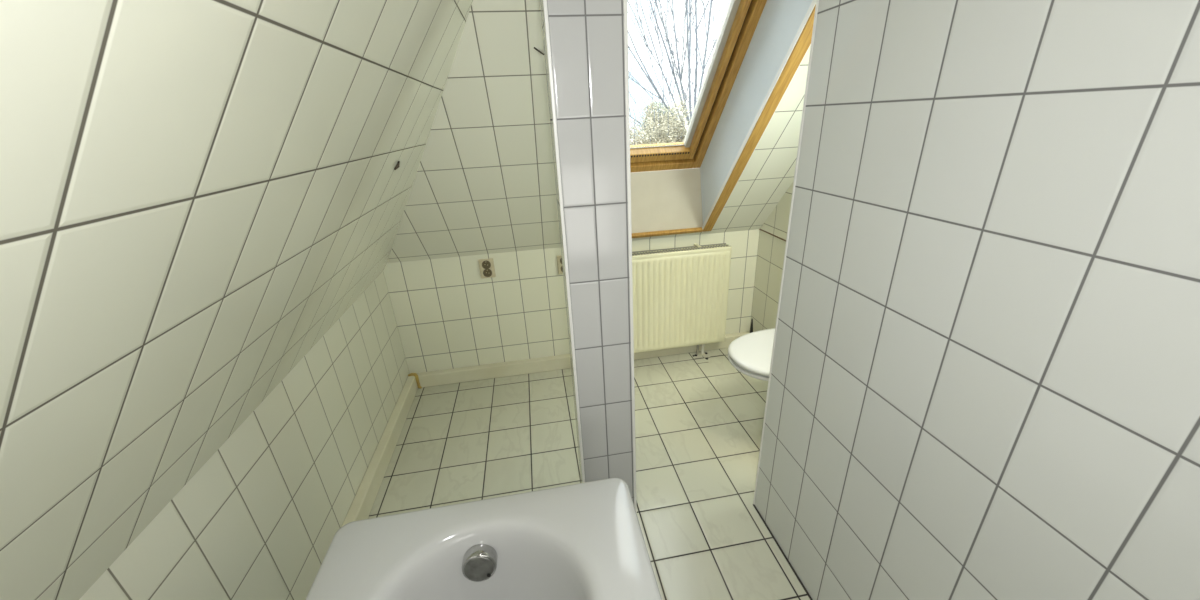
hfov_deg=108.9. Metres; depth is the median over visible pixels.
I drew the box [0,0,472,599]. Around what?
wall
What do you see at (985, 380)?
wall partition
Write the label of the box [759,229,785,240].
trim
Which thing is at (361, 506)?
baseboard
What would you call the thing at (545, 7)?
trim
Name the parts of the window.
sash, frame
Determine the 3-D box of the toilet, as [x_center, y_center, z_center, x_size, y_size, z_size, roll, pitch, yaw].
[0.825,0.355,1.881,0.544,0.331,0.396,-6,23,-8]
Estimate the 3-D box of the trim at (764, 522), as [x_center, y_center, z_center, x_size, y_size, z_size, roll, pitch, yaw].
[0.782,1.222,0.571,0.006,0.002,2.342,-6,23,-8]
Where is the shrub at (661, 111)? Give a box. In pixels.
[637,101,684,141]
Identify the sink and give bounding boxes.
[305,478,661,599]
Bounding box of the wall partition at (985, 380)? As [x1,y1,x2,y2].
[755,0,1199,599]
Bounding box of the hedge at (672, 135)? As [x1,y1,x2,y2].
[630,92,691,144]
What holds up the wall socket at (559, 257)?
attached to the wall at (448, 316)
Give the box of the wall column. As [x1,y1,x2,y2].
[540,0,633,502]
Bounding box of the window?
[630,0,815,237]
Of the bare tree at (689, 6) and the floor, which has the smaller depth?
the floor
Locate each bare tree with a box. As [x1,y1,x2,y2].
[627,0,729,129]
[628,0,725,125]
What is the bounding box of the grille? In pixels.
[632,243,727,255]
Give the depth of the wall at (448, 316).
2.42 m
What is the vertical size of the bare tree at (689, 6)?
14.702 m
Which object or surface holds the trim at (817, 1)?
attached to the wall partition at (985, 380)
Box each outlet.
[482,260,490,268]
[483,269,491,276]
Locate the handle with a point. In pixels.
(751, 326)
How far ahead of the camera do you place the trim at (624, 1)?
1.10 m
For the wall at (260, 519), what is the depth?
1.24 m
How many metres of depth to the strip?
2.44 m
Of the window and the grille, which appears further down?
the grille
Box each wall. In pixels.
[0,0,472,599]
[79,272,408,599]
[383,229,759,372]
[387,0,810,262]
[750,181,793,331]
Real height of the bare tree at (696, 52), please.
11.622 m
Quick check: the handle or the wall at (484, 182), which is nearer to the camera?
the wall at (484, 182)
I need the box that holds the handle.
[750,319,752,332]
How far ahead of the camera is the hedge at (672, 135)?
7.56 m
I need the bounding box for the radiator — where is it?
[632,243,731,358]
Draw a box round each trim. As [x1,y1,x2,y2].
[543,0,584,482]
[623,0,636,513]
[753,0,818,504]
[753,504,812,599]
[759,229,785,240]
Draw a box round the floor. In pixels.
[368,348,809,599]
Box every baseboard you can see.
[341,372,417,526]
[417,331,749,387]
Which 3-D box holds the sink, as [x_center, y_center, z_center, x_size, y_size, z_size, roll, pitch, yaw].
[-0.117,1.052,0.377,0.684,0.550,1.700,-6,23,-8]
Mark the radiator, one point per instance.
(680, 294)
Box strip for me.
[408,373,421,388]
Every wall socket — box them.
[478,258,495,277]
[557,255,562,273]
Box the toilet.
[728,328,774,380]
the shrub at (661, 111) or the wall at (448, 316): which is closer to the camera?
the wall at (448, 316)
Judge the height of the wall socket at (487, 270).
0.106 m
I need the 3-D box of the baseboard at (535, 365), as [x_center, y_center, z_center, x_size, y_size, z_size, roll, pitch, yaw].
[-0.042,0.354,2.615,2.050,0.080,0.042,-6,23,-8]
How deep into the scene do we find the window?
1.89 m
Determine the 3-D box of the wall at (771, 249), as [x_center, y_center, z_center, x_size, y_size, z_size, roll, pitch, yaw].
[1.389,0.131,-0.002,0.100,2.400,5.120,-6,23,-8]
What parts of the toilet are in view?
seat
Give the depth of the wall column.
1.08 m

